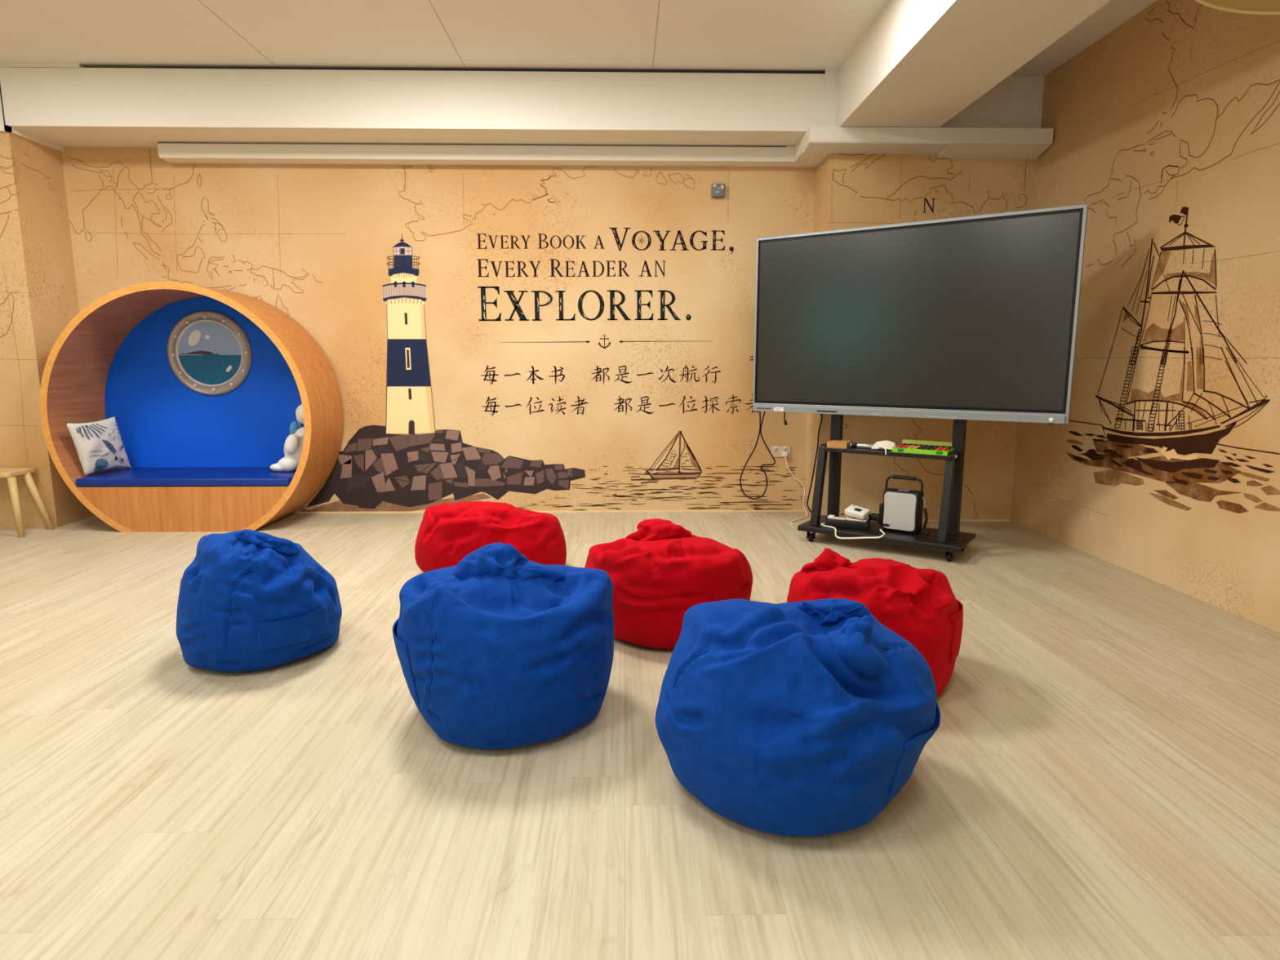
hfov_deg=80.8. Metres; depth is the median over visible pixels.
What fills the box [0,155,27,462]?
print
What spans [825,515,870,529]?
media box
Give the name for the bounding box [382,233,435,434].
print
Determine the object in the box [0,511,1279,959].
floor
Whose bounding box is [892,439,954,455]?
keyboard
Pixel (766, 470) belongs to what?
print
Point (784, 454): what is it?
power cable
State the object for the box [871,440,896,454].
cable bundle
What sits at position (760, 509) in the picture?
baseboard
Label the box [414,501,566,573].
bean bag
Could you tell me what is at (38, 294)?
wall pillar
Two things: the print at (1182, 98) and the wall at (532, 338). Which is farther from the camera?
the wall at (532, 338)
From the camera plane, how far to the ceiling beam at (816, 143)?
5.09 m
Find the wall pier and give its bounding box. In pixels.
[803,75,1044,519]
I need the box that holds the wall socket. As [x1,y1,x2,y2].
[771,445,791,457]
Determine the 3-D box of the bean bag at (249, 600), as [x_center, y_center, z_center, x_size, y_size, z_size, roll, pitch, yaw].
[-1.586,0.440,3.132,0.636,0.546,0.686,0,9,-1]
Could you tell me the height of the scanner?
0.092 m
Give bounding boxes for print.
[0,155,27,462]
[22,153,62,207]
[67,150,701,315]
[75,423,124,472]
[301,425,585,511]
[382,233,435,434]
[520,466,803,510]
[631,431,702,484]
[831,153,1026,518]
[1048,206,1279,513]
[1084,0,1279,358]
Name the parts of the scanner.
foot plate, screen panel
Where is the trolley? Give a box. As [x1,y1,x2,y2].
[797,413,976,561]
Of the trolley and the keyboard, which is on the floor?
the trolley
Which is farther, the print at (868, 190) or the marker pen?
the print at (868, 190)
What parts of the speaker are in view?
handle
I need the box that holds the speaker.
[878,475,928,534]
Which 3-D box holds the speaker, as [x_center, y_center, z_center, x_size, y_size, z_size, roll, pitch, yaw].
[1.699,0.155,4.822,0.315,0.366,0.126,7,11,36]
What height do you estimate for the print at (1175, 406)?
1.565 m
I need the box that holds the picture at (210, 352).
[178,321,240,384]
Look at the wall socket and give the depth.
5.99 m
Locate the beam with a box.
[835,0,1111,127]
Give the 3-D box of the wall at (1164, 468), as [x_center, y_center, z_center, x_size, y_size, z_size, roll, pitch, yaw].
[2.950,-0.579,1.261,0.102,3.150,9.540,0,9,-1]
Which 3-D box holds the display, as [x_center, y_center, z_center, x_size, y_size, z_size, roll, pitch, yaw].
[1.623,-0.994,4.738,1.976,1.190,0.081,6,11,35]
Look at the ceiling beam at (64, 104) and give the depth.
5.08 m
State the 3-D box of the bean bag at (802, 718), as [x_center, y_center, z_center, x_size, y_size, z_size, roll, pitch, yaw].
[0.439,0.592,2.148,0.792,0.555,0.744,0,9,-1]
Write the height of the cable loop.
0.689 m
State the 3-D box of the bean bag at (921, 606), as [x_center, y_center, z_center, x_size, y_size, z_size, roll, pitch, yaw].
[0.893,0.506,2.886,0.641,0.494,0.702,1,9,6]
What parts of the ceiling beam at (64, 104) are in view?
plate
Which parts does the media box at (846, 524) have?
power strip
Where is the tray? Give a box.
[892,446,954,455]
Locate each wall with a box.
[61,146,815,511]
[1009,0,1279,632]
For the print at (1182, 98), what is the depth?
3.93 m
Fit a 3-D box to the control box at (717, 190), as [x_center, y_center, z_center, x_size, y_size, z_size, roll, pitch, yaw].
[0.588,-2.177,5.660,0.099,0.094,0.046,0,9,-1]
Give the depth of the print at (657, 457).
5.99 m
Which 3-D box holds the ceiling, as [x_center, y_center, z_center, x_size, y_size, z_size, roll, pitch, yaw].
[-1.663,-2.168,0.905,9.330,0.101,9.540,0,9,-1]
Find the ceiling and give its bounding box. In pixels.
[0,0,1156,75]
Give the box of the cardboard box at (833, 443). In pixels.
[826,440,853,448]
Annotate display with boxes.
[752,204,1088,423]
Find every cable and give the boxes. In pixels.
[782,451,808,524]
[783,412,787,425]
[806,413,822,513]
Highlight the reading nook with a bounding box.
[40,281,343,532]
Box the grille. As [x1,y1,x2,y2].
[883,492,916,531]
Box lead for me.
[820,522,885,539]
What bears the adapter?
on the media box at (846, 524)
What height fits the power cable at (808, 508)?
0.841 m
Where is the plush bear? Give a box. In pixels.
[270,404,304,471]
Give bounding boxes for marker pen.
[849,442,873,448]
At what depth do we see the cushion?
5.43 m
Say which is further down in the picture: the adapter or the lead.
the lead
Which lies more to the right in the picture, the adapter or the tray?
the tray
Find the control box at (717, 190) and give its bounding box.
[711,183,724,197]
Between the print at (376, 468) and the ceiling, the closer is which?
the ceiling
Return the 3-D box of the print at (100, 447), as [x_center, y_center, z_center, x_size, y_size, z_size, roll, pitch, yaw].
[-3.901,-0.238,5.472,0.046,0.350,0.379,1,9,8]
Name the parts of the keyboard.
lid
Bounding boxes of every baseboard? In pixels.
[292,509,804,513]
[873,519,1010,521]
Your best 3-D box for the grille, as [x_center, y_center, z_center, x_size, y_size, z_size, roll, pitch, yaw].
[1.655,0.201,4.794,0.202,0.238,0.016,7,11,36]
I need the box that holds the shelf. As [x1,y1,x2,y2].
[823,446,952,460]
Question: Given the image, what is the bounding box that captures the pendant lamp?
[1195,0,1279,14]
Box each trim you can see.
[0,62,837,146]
[0,124,64,151]
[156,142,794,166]
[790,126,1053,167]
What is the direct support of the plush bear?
on the reading nook
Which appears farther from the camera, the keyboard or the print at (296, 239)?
the print at (296, 239)
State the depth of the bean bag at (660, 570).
3.09 m
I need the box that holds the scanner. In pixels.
[844,504,870,522]
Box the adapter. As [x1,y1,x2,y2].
[840,513,879,521]
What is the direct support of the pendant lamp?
hanging from the ceiling
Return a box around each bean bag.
[176,528,342,671]
[392,542,613,749]
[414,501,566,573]
[584,518,752,648]
[655,598,940,836]
[786,547,963,697]
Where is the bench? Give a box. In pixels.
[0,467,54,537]
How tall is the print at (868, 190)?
2.616 m
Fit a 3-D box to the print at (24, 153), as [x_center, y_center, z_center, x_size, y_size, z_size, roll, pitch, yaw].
[-4.255,-2.122,5.353,0.001,0.310,0.346,0,9,-1]
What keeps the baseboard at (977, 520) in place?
attached to the wall pier
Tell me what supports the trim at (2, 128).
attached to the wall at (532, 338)
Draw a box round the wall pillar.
[0,132,95,527]
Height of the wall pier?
3.150 m
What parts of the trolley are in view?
brace leg, post, plate, brace leg, brace arm, post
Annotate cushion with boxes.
[65,416,131,475]
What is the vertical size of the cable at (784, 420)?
0.103 m
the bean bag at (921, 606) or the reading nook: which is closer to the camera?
the bean bag at (921, 606)
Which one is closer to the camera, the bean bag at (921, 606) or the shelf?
the bean bag at (921, 606)
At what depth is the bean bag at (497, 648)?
2.31 m
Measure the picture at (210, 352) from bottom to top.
0.471 m
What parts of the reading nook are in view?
panel, panel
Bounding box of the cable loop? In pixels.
[739,411,775,499]
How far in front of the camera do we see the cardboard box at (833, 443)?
4.99 m

